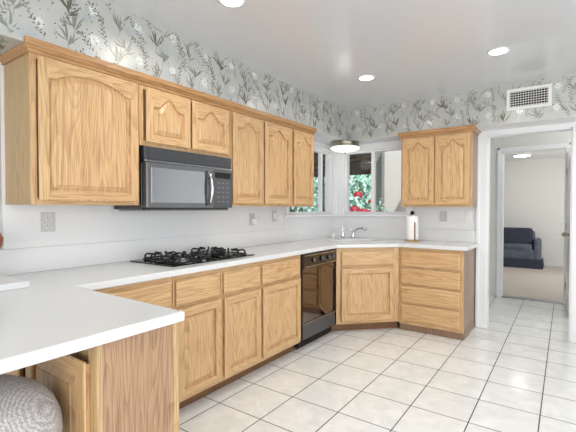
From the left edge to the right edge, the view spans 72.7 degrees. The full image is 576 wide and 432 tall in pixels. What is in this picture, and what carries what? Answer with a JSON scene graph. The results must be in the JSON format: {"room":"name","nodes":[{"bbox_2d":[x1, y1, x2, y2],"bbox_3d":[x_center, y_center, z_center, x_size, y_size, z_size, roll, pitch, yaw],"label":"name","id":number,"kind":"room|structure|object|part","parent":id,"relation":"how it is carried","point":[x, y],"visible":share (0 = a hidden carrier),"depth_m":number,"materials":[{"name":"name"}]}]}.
{"room":"kitchen","nodes":[
{"label":"kitchen","id":0,"kind":"room"},
{"bbox_2d":[0,62,332,249],"bbox_3d":[-1.753,0.002,2.066,0.121,2.525,8.340,1,1,35],"label":"wall","id":1,"kind":"structure","parent":0,"point":[1,65],"depth_m":2.18,"materials":[{"name":"white paint"}]},
{"bbox_2d":[41,212,54,231],"bbox_3d":[-1.450,0.037,2.366,0.010,0.118,0.078,1,1,35],"label":"wall outlet","id":2,"kind":"object","parent":1,"relation":"attached to","point":[47,218],"visible":1,"depth_m":2.36,"materials":[{"name":"grey plastic"}]},
{"bbox_2d":[4,52,138,205],"bbox_3d":[-1.260,-0.458,2.342,0.355,0.785,0.624,1,1,35],"label":"upper cabinet","id":3,"kind":"object","parent":1,"relation":"attached to","point":[72,131],"visible":0.94,"depth_m":2.15,"materials":[{"name":"brown wood"}]},
{"bbox_2d":[114,146,231,210],"bbox_3d":[-0.811,-0.250,2.924,0.412,0.420,0.800,1,1,35],"label":"microwave","id":4,"kind":"object","parent":1,"relation":"attached to","point":[169,180],"visible":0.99,"depth_m":2.74,"materials":[{"name":"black metal"}]},
{"bbox_3d":[-0.830,-0.045,2.941,0.312,0.010,0.760,1,1,35],"label":"underside panel","id":5,"kind":"part","parent":4,"relation":"part of","materials":[{"name":"silver metal"}]},
{"bbox_3d":[-0.758,-0.206,2.758,0.050,0.295,0.581,1,1,35],"label":"door","id":6,"kind":"part","parent":4,"relation":"part of","materials":[{"name":"grey metal"}]},
{"bbox_3d":[-0.579,-0.207,2.941,0.053,0.245,0.022,1,1,29],"label":"handle","id":7,"kind":"part","parent":4,"relation":"part of","materials":[{"name":"silver metal"}]},
{"bbox_3d":[-0.529,-0.212,3.086,0.044,0.295,0.212,1,1,35],"label":"control panel","id":8,"kind":"part","parent":4,"relation":"part of","materials":[{"name":"grey plastic"}]},
{"bbox_2d":[138,84,228,157],"bbox_3d":[-0.839,-0.663,2.932,0.355,0.398,0.825,1,1,35],"label":"upper cabinet","id":9,"kind":"object","parent":1,"relation":"attached to","point":[167,120],"visible":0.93,"depth_m":2.76,"materials":[{"name":"brown wood"}]},
{"bbox_3d":[-0.815,-0.661,2.679,0.024,0.357,0.365,1,1,35],"label":"door","id":10,"kind":"part","parent":9,"relation":"part of","materials":[{"name":"brown wood"}]},
{"bbox_3d":[-0.589,-0.667,2.998,0.024,0.357,0.383,1,1,35],"label":"door","id":11,"kind":"part","parent":9,"relation":"part of","materials":[{"name":"brown wood"}]},
{"bbox_2d":[0,204,475,274],"bbox_3d":[0.148,0.110,3.098,1.790,0.410,4.220,1,1,35],"label":"backsplash","id":12,"kind":"structure","parent":1,"relation":"attached to","point":[84,235],"depth_m":2.94,"materials":[{"name":"white tile"}]},
{"bbox_2d":[250,213,254,224],"bbox_3d":[-0.356,0.030,3.914,0.010,0.118,0.075,1,1,35],"label":"wall outlet","id":13,"kind":"object","parent":1,"relation":"attached to","point":[252,215],"visible":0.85,"depth_m":3.91,"materials":[{"name":"grey plastic"}]},
{"bbox_2d":[251,219,256,224],"bbox_3d":[-0.338,0.058,3.901,0.034,0.060,0.052,1,1,35],"label":"plug adapter","id":14,"kind":"object","parent":13,"relation":"attached to","point":[253,221],"visible":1,"depth_m":3.88,"materials":[{"name":"white plastic"}]},
{"bbox_2d":[229,110,291,206],"bbox_3d":[-0.346,-0.482,3.630,0.355,0.785,0.874,1,1,35],"label":"upper cabinet","id":15,"kind":"object","parent":1,"relation":"attached to","point":[260,151],"visible":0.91,"depth_m":3.47,"materials":[{"name":"brown wood"}]},
{"bbox_3d":[-0.338,-0.478,3.355,0.024,0.747,0.395,1,1,35],"label":"door","id":16,"kind":"part","parent":15,"relation":"part of","materials":[{"name":"brown wood"}]},
{"bbox_3d":[-0.092,-0.485,3.702,0.024,0.747,0.415,1,1,35],"label":"door","id":17,"kind":"part","parent":15,"relation":"part of","materials":[{"name":"brown wood"}]},
{"bbox_2d":[272,210,276,220],"bbox_3d":[-0.145,-0.001,4.211,0.010,0.118,0.072,1,1,35],"label":"light switch","id":18,"kind":"object","parent":1,"relation":"attached to","point":[274,212],"visible":1,"depth_m":4.20,"materials":[{"name":"grey plastic"}]},
{"bbox_2d":[282,129,313,206],"bbox_3d":[0.029,-0.492,4.159,0.355,0.785,0.416,1,1,35],"label":"upper cabinet","id":19,"kind":"object","parent":1,"relation":"attached to","point":[302,142],"visible":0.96,"depth_m":4.03,"materials":[{"name":"brown wood"}]},
{"bbox_3d":[0.146,-0.491,4.076,0.018,0.785,0.416,1,1,35],"label":"frame","id":20,"kind":"part","parent":19,"relation":"part of","materials":[{"name":"brown wood"}]},
{"bbox_3d":[0.163,-0.492,4.062,0.024,0.747,0.372,1,1,35],"label":"door","id":21,"kind":"part","parent":19,"relation":"part of","materials":[{"name":"brown wood"}]},
{"bbox_2d":[289,148,331,214],"bbox_3d":[0.255,-0.436,4.888,0.080,0.825,1.040,1,1,35],"label":"window","id":22,"kind":"structure","parent":1,"relation":"in","point":[328,155],"depth_m":5.19,"materials":[{"name":"white wood"}]},
{"bbox_2d":[0,0,575,144],"bbox_3d":[0.504,-1.035,0.371,5.500,0.388,8.220,1,1,35],"label":"wall","id":23,"kind":"structure","parent":0,"point":[104,30],"depth_m":3.22,"materials":[{"name":"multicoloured paper"}]},
{"bbox_2d":[0,35,316,134],"bbox_3d":[-0.646,-0.889,3.186,0.365,0.065,2.789,1,1,35],"label":"crown molding","id":24,"kind":"structure","parent":23,"relation":"attached to","point":[36,46],"depth_m":2.43,"materials":[{"name":"orange wood"}]},
{"bbox_2d":[330,140,359,153],"bbox_3d":[0.719,-0.855,4.937,0.372,0.147,0.372,1,1,35],"label":"lamp","id":25,"kind":"object","parent":23,"relation":"attached to","point":[342,146],"visible":1,"depth_m":4.80,"materials":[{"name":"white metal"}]},
{"bbox_3d":[0.719,-0.837,4.938,0.372,0.061,0.372,1,1,35],"label":"lamp shade","id":26,"kind":"part","parent":25,"relation":"part of","materials":[{"name":"white glass"}]},
{"bbox_2d":[285,140,413,214],"bbox_3d":[0.742,-0.469,4.536,1.080,0.903,1.170,1,1,35],"label":"trim","id":27,"kind":"structure","parent":23,"relation":"attached to","point":[338,158],"depth_m":5.24,"materials":[{"name":"white wood"}]},
{"bbox_2d":[398,124,480,138],"bbox_3d":[1.679,-0.910,4.358,0.807,0.062,0.358,1,1,35],"label":"crown molding","id":28,"kind":"structure","parent":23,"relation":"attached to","point":[465,128],"depth_m":4.19,"materials":[{"name":"orange wood"}]},
{"bbox_2d":[506,83,551,110],"bbox_3d":[2.301,-1.133,3.746,0.370,0.205,0.011,1,1,35],"label":"air vent","id":29,"kind":"object","parent":23,"relation":"in","point":[538,95],"visible":1,"depth_m":3.74,"materials":[{"name":"white plastic"}]},
{"bbox_2d":[106,0,575,109],"bbox_3d":[0.490,-1.290,0.450,5.620,0.120,8.340,1,1,35],"label":"ceiling","id":30,"kind":"structure","parent":0,"point":[413,49],"depth_m":2.83,"materials":[{"name":"white paint"}]},
{"bbox_2d":[218,0,245,7],"bbox_3d":[-0.329,-1.261,2.295,0.164,0.006,0.164,1,1,35],"label":"recessed light","id":31,"kind":"object","parent":30,"relation":"in","point":[227,3],"visible":1,"depth_m":2.32,"materials":[{"name":"white"}]},
{"bbox_2d":[357,75,374,80],"bbox_3d":[0.731,-1.287,3.651,0.164,0.006,0.164,1,1,35],"label":"recessed light","id":32,"kind":"object","parent":30,"relation":"in","point":[363,77],"visible":1,"depth_m":3.63,"materials":[{"name":"white"}]},
{"bbox_2d":[487,47,509,55],"bbox_3d":[1.632,-1.275,3.037,0.164,0.006,0.164,1,1,35],"label":"recessed light","id":33,"kind":"object","parent":30,"relation":"in","point":[500,50],"visible":1,"depth_m":3.03,"materials":[{"name":"white"}]},
{"bbox_2d":[179,296,575,431],"bbox_3d":[0.996,1.311,1.195,5.600,0.060,10.060,1,1,35],"label":"floor","id":34,"kind":"structure","parent":0,"point":[516,373],"depth_m":2.90,"materials":[{"name":"white tile"}]},
{"bbox_2d":[0,374,62,431],"bbox_3d":[-0.902,0.882,1.104,0.468,0.804,0.468,1,1,35],"label":"bar stool","id":35,"kind":"object","parent":34,"relation":"on","point":[26,405],"visible":1,"depth_m":1.11,"materials":[{"name":"grey fabric"}]},
{"bbox_2d":[4,322,178,431],"bbox_3d":[-1.051,0.826,1.702,1.363,0.892,0.330,1,1,35],"label":"base cabinet","id":36,"kind":"object","parent":34,"relation":"on","point":[129,384],"visible":0.37,"depth_m":1.28,"materials":[{"name":"brown wood"}]},
{"bbox_3d":[-1.182,0.806,1.606,0.430,0.738,0.022,1,1,35],"label":"door","id":37,"kind":"part","parent":36,"relation":"part of","materials":[{"name":"brown wood"}]},
{"bbox_3d":[-0.785,0.812,1.324,0.425,0.738,0.022,1,1,35],"label":"door","id":38,"kind":"part","parent":36,"relation":"part of","materials":[{"name":"brown wood"}]},
{"bbox_3d":[-1.129,0.827,1.594,1.362,0.891,0.016,1,1,35],"label":"frame","id":39,"kind":"part","parent":36,"relation":"part of","materials":[{"name":"brown wood"}]},
{"bbox_3d":[-0.502,0.832,1.322,0.020,0.891,0.266,1,1,35],"label":"panel","id":40,"kind":"part","parent":36,"relation":"part of","materials":[{"name":"brown wood"}]},
{"bbox_2d":[0,236,479,374],"bbox_3d":[0.060,0.336,2.967,1.798,0.037,4.538,1,1,35],"label":"countertop","id":41,"kind":"structure","parent":36,"relation":"on","point":[60,314],"depth_m":1.53,"materials":[{"name":"white stone"}]},
{"bbox_2d":[0,274,29,291],"bbox_3d":[-1.583,0.324,1.773,0.496,0.030,0.550,1,1,35],"label":"countertop","id":42,"kind":"structure","parent":41,"relation":"on","point":[7,283],"depth_m":1.83,"materials":[{"name":"white stone"}]},
{"bbox_2d":[0,232,3,247],"bbox_3d":[-1.541,0.157,1.987,0.160,0.295,0.160,1,1,35],"label":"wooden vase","id":43,"kind":"object","parent":42,"relation":"on","point":[1,236],"visible":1,"depth_m":2.01,"materials":[{"name":"brown wood"}]},
{"bbox_2d":[130,246,254,266],"bbox_3d":[-0.692,0.288,2.949,0.475,0.058,0.800,1,1,35],"label":"cooktop","id":44,"kind":"object","parent":41,"relation":"in","point":[172,258],"visible":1,"depth_m":2.81,"materials":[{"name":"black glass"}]},
{"bbox_3d":[-0.733,0.302,2.697,0.087,0.022,0.087,1,1,35],"label":"burner","id":45,"kind":"part","parent":44,"relation":"part of","materials":[{"name":"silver metal"}]},
{"bbox_2d":[338,227,366,238],"bbox_3d":[0.795,0.206,4.803,0.347,0.153,0.152,0,1,16],"label":"faucet","id":46,"kind":"object","parent":41,"relation":"on","point":[362,228],"visible":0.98,"depth_m":4.79,"materials":[{"name":"silver metal"}]},
{"bbox_3d":[0.860,0.201,4.769,0.048,0.141,0.215,-1,2,-44],"label":"spout","id":47,"kind":"part","parent":46,"relation":"part of","materials":[{"name":"silver metal"}]},
{"bbox_2d":[326,239,385,242],"bbox_3d":[0.775,0.366,4.522,0.620,0.165,0.440,0,1,-10],"label":"sink","id":48,"kind":"object","parent":41,"relation":"in","point":[330,240],"visible":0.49,"depth_m":4.68,"materials":[{"name":"white ceramic"}]},
{"bbox_2d":[404,211,419,241],"bbox_3d":[1.430,0.115,4.506,0.180,0.347,0.180,1,1,35],"label":"paper towel holder","id":49,"kind":"object","parent":41,"relation":"on","point":[411,212],"visible":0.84,"depth_m":4.43,"materials":[{"name":"brown wood"}]},
{"bbox_2d":[406,216,418,239],"bbox_3d":[1.430,0.133,4.506,0.140,0.272,0.140,1,1,35],"label":"paper towel roll","id":50,"kind":"object","parent":49,"relation":"on","point":[410,220],"visible":0.99,"depth_m":4.45,"materials":[{"name":"white paper"}]},
{"bbox_2d":[93,277,171,308],"bbox_3d":[-1.112,0.813,2.333,0.635,0.891,0.572,1,1,35],"label":"base cabinet","id":51,"kind":"object","parent":34,"relation":"on","point":[158,292],"visible":0.04,"depth_m":2.24,"materials":[{"name":"brown wood"}]},
{"bbox_3d":[-0.851,0.483,2.170,0.020,0.160,0.500,1,1,35],"label":"drawer","id":52,"kind":"part","parent":51,"relation":"part of","materials":[{"name":"brown wood"}]},
{"bbox_2d":[172,269,220,408],"bbox_3d":[-0.826,0.806,2.735,0.635,0.891,0.408,1,1,35],"label":"base cabinet","id":53,"kind":"object","parent":34,"relation":"on","point":[198,295],"visible":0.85,"depth_m":2.55,"materials":[{"name":"brown wood"}]},
{"bbox_3d":[-0.578,0.475,2.554,0.020,0.160,0.378,1,1,35],"label":"drawer","id":54,"kind":"part","parent":53,"relation":"part of","materials":[{"name":"brown wood"}]},
{"bbox_3d":[-0.576,0.858,2.560,0.024,0.565,0.378,1,1,35],"label":"door","id":55,"kind":"part","parent":53,"relation":"part of","materials":[{"name":"brown wood"}]},
{"bbox_2d":[213,262,260,391],"bbox_3d":[-0.582,0.799,3.079,0.635,0.891,0.429,1,1,35],"label":"base cabinet","id":56,"kind":"object","parent":34,"relation":"on","point":[240,284],"visible":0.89,"depth_m":2.87,"materials":[{"name":"brown wood"}]},
{"bbox_3d":[-0.334,0.469,2.898,0.020,0.160,0.400,1,1,35],"label":"drawer","id":57,"kind":"part","parent":56,"relation":"part of","materials":[{"name":"brown wood"}]},
{"bbox_3d":[-0.333,0.851,2.904,0.024,0.565,0.400,1,1,35],"label":"door","id":58,"kind":"part","parent":56,"relation":"part of","materials":[{"name":"brown wood"}]},
{"bbox_2d":[253,255,300,370],"bbox_3d":[-0.291,0.791,3.489,0.635,0.891,0.571,1,1,35],"label":"base cabinet","id":59,"kind":"object","parent":34,"relation":"on","point":[280,280],"visible":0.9,"depth_m":3.27,"materials":[{"name":"brown wood"}]},
{"bbox_3d":[-0.048,0.461,3.302,0.020,0.160,0.535,1,1,35],"label":"drawer","id":60,"kind":"part","parent":59,"relation":"part of","materials":[{"name":"brown wood"}]},
{"bbox_3d":[-0.046,0.844,3.308,0.024,0.565,0.535,1,1,35],"label":"door","id":61,"kind":"part","parent":59,"relation":"part of","materials":[{"name":"brown wood"}]},
{"bbox_2d":[294,249,336,349],"bbox_3d":[0.081,0.785,3.977,0.637,0.883,0.638,1,1,35],"label":"dishwasher","id":62,"kind":"object","parent":34,"relation":"on","point":[317,269],"visible":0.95,"depth_m":3.78,"materials":[{"name":"black metal"}]},
{"bbox_3d":[0.295,1.065,3.830,0.042,0.133,0.614,1,1,35],"label":"panel","id":63,"kind":"part","parent":62,"relation":"part of","materials":[{"name":"grey metal"}]},
{"bbox_3d":[0.292,0.733,3.825,0.040,0.498,0.614,1,1,35],"label":"door","id":64,"kind":"part","parent":62,"relation":"part of","materials":[{"name":"grey mirror"}]},
{"bbox_3d":[0.323,0.413,3.797,0.003,0.108,0.578,1,1,35],"label":"panel trim","id":65,"kind":"part","parent":62,"relation":"part of","materials":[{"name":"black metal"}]},
{"bbox_2d":[331,247,398,330],"bbox_3d":[0.776,0.771,4.556,1.080,0.891,1.095,1,1,35],"label":"base cabinet","id":66,"kind":"object","parent":34,"relation":"on","point":[367,279],"visible":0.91,"depth_m":4.13,"materials":[{"name":"brown wood"}]},
{"bbox_3d":[0.843,0.448,4.130,0.584,0.155,0.020,0,1,-10],"label":"drawer","id":67,"kind":"part","parent":66,"relation":"part of","materials":[{"name":"brown wood"}]},
{"bbox_3d":[0.844,0.828,4.136,0.584,0.555,0.024,0,1,-10],"label":"door","id":68,"kind":"part","parent":66,"relation":"part of","materials":[{"name":"brown wood"}]},
{"bbox_2d":[399,247,475,339],"bbox_3d":[1.628,0.777,4.261,0.648,0.891,0.631,1,1,35],"label":"base cabinet","id":69,"kind":"object","parent":34,"relation":"on","point":[437,286],"visible":0.93,"depth_m":4.00,"materials":[{"name":"brown wood"}]},
{"bbox_3d":[1.447,1.030,4.020,0.592,0.176,0.020,1,1,35],"label":"drawer","id":70,"kind":"part","parent":69,"relation":"part of","materials":[{"name":"brown wood"}]},
{"bbox_3d":[1.447,0.835,4.016,0.592,0.174,0.020,1,1,35],"label":"drawer","id":71,"kind":"part","parent":69,"relation":"part of","materials":[{"name":"brown wood"}]},
{"bbox_3d":[1.447,0.643,4.013,0.592,0.170,0.020,1,1,35],"label":"drawer","id":72,"kind":"part","parent":69,"relation":"part of","materials":[{"name":"brown wood"}]},
{"bbox_3d":[1.447,0.454,4.009,0.592,0.168,0.020,1,1,35],"label":"drawer","id":73,"kind":"part","parent":69,"relation":"part of","materials":[{"name":"brown wood"}]},
{"bbox_2d":[501,295,563,303],"bbox_3d":[3.474,1.192,5.584,0.760,0.012,0.110,1,1,35],"label":"trim","id":74,"kind":"structure","parent":34,"relation":"on","point":[503,296],"depth_m":5.57,"materials":[{"name":"silver metal"}]},
{"bbox_2d":[376,152,381,211],"bbox_3d":[2.150,-0.018,6.997,1.220,2.620,0.100,1,1,35],"label":"wall","id":75,"kind":"structure","parent":0,"point":[378,154],"depth_m":7.25,"materials":[{"name":"white paint"}]},
{"bbox_2d":[344,127,570,301],"bbox_3d":[2.917,-0.030,3.791,5.500,2.525,0.120,1,1,35],"label":"wall","id":76,"kind":"structure","parent":0,"point":[429,217],"depth_m":4.49,"materials":[{"name":"white paint"}]},
{"bbox_2d":[282,214,414,216],"bbox_3d":[0.719,-0.004,4.591,1.190,0.028,1.320,1,1,35],"label":"trim","id":77,"kind":"structure","parent":76,"relation":"attached to","point":[296,215],"depth_m":4.85,"materials":[{"name":"white wood"}]},
{"bbox_2d":[345,147,406,213],"bbox_3d":[1.139,-0.439,5.045,0.860,0.825,0.080,1,1,35],"label":"window","id":78,"kind":"structure","parent":76,"relation":"in","point":[373,152],"depth_m":5.05,"materials":[{"name":"white wood"}]},
{"bbox_2d":[401,131,477,206],"bbox_3d":[1.681,-0.496,4.369,0.744,0.785,0.355,1,1,35],"label":"upper cabinet","id":79,"kind":"object","parent":76,"relation":"attached to","point":[441,170],"visible":1,"depth_m":4.20,"materials":[{"name":"brown wood"}]},
{"bbox_3d":[1.440,-0.493,4.337,0.345,0.740,0.024,1,1,35],"label":"door","id":80,"kind":"part","parent":79,"relation":"part of","materials":[{"name":"brown wood"}]},
{"bbox_3d":[1.730,-0.489,4.131,0.350,0.740,0.024,1,1,35],"label":"door","id":81,"kind":"part","parent":79,"relation":"part of","materials":[{"name":"brown wood"}]},
{"bbox_2d":[440,211,446,220],"bbox_3d":[1.790,0.004,4.511,0.078,0.118,0.010,1,1,35],"label":"wall outlet","id":82,"kind":"object","parent":76,"relation":"attached to","point":[443,214],"visible":1,"depth_m":4.51,"materials":[{"name":"grey plastic"}]},
{"bbox_2d":[465,212,471,221],"bbox_3d":[2.009,0.009,4.356,0.075,0.118,0.010,1,1,35],"label":"light switch","id":83,"kind":"object","parent":76,"relation":"attached to","point":[468,215],"visible":1,"depth_m":4.35,"materials":[{"name":"white plastic"}]},
{"bbox_2d":[475,122,575,342],"bbox_3d":[2.491,0.129,4.078,0.947,2.195,0.150,1,1,35],"label":"trim","id":84,"kind":"structure","parent":76,"relation":"attached to","point":[483,180],"depth_m":4.24,"materials":[{"name":"white"}]},
{"bbox_2d":[382,150,564,264],"bbox_3d":[4.598,-0.084,7.282,4.400,2.500,4.200,1,1,35],"label":"wall","id":85,"kind":"structure","parent":0,"point":[534,189],"depth_m":8.86,"materials":[{"name":"white paint"}]},
{"bbox_2d":[535,233,563,266],"bbox_3d":[5.752,0.763,8.925,4.200,0.745,0.012,1,1,35],"label":"baseboard","id":86,"kind":"structure","parent":85,"relation":"attached to","point":[545,264],"depth_m":8.79,"materials":[{"name":"white paint"}]},
{"bbox_2d":[403,131,570,295],"bbox_3d":[3.834,-0.033,4.306,4.600,2.510,1.780,1,1,35],"label":"wall","id":87,"kind":"structure","parent":0,"point":[563,136],"depth_m":5.79,"materials":[{"name":"white paint"}]},
{"bbox_2d":[496,142,570,304],"bbox_3d":[3.474,0.104,5.563,0.880,2.190,0.150,1,1,35],"label":"trim","id":88,"kind":"structure","parent":87,"relation":"attached to","point":[558,146],"depth_m":5.73,"materials":[{"name":"white"}]},
{"bbox_2d":[561,147,570,313],"bbox_3d":[3.533,0.173,4.977,0.122,2.050,0.762,1,1,32],"label":"door","id":89,"kind":"structure","parent":87,"relation":"in","point":[567,234],"depth_m":4.99,"materials":[{"name":"white wood"}]},
{"bbox_2d":[503,266,563,301],"bbox_3d":[4.615,1.192,7.331,4.200,0.066,4.140,1,1,35],"label":"floor","id":90,"kind":"structure","parent":0,"point":[547,283],"depth_m":6.79,"materials":[{"name":"beige carpet"}]},
{"bbox_2d":[503,227,543,269],"bbox_3d":[4.796,0.690,9.149,1.980,0.870,0.630,1,1,35],"label":"sofa","id":91,"kind":"object","parent":90,"relation":"on","point":[521,249],"visible":0.4,"depth_m":8.64,"materials":[{"name":"blue fabric"}]},
{"bbox_2d":[503,243,532,249],"bbox_3d":[5.054,0.679,8.825,0.785,0.135,0.320,1,1,35],"label":"seat cushion","id":92,"kind":"object","parent":91,"relation":"on","point":[507,246],"depth_m":8.64,"materials":[{"name":"blue fabric"}]},
{"bbox_2d":[504,227,532,244],"bbox_3d":[5.091,0.466,8.869,0.780,0.410,0.230,1,1,35],"label":"cushion","id":93,"kind":"object","parent":91,"relation":"on","point":[513,235],"depth_m":8.73,"materials":[{"name":"blue fabric"}]},
{"bbox_3d":[5.519,0.790,8.650,0.120,0.590,0.570,1,1,35],"label":"arm","id":94,"kind":"part","parent":91,"relation":"part of","materials":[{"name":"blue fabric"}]},
{"bbox_2d":[504,150,564,160],"bbox_3d":[4.632,-1.325,7.308,4.400,0.100,4.080,1,1,35],"label":"ceiling","id":95,"kind":"structure","parent":0,"point":[553,153],"depth_m":8.38,"materials":[{"name":"white paint"}]},
{"bbox_2d":[513,154,531,156],"bbox_3d":[4.932,-1.270,8.249,0.340,0.043,0.340,1,1,35],"label":"ceiling light","id":96,"kind":"object","parent":95,"relation":"attached to","point":[515,155],"visible":1,"depth_m":8.16,"materials":[{"name":"white"}]},
{"label":"outside","id":97,"kind":"structure","parent":0,"visible":0},
{"bbox_3d":[-3.105,1.333,9.587,17.000,0.180,28.000,1,1,35],"label":"ground","id":98,"kind":"structure","parent":97,"visible":0},
{"bbox_2d":[289,177,324,211],"bbox_3d":[-0.075,-0.343,11.579,3.080,3.115,3.055,1,1,35],"label":"shrub","id":99,"kind":"object","parent":98,"relation":"on","point":[314,208],"visible":0.07,"depth_m":10.77,"materials":[{"name":"green plant"}]},
{"bbox_2d":[313,162,370,211],"bbox_3d":[2.387,-0.939,13.649,3.612,4.234,3.648,1,1,35],"label":"shrub","id":100,"kind":"object","parent":98,"relation":"on","point":[350,176],"visible":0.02,"depth_m":13.88,"materials":[{"name":"green plant"}]},
{"bbox_2d":[314,152,370,211],"bbox_3d":[-0.575,-0.039,6.478,2.904,2.680,6.900,1,1,35],"label":"patio cover","id":101,"kind":"object","parent":98,"relation":"on","point":[359,165],"visible":0.06,"depth_m":8.84,"materials":[{"name":"brown"}]},
{"bbox_3d":[0.821,0.134,9.550,0.100,2.220,0.100,1,1,35],"label":"post","id":102,"kind":"part","parent":101,"relation":"part of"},
{"bbox_2d":[349,174,370,211],"bbox_3d":[2.630,-0.090,10.773,2.659,2.638,2.670,1,1,35],"label":"shrub","id":103,"kind":"object","parent":98,"relation":"on","point":[366,181],"visible":0.09,"depth_m":10.47,"materials":[{"name":"green plant"}]},
{"bbox_2d":[349,190,388,211],"bbox_3d":[1.352,0.441,6.417,0.680,1.728,0.775,1,1,35],"label":"rose bush","id":104,"kind":"object","parent":98,"relation":"on","point":[357,193],"visible":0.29,"depth_m":6.22,"materials":[{"name":"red plant"}]}
]}

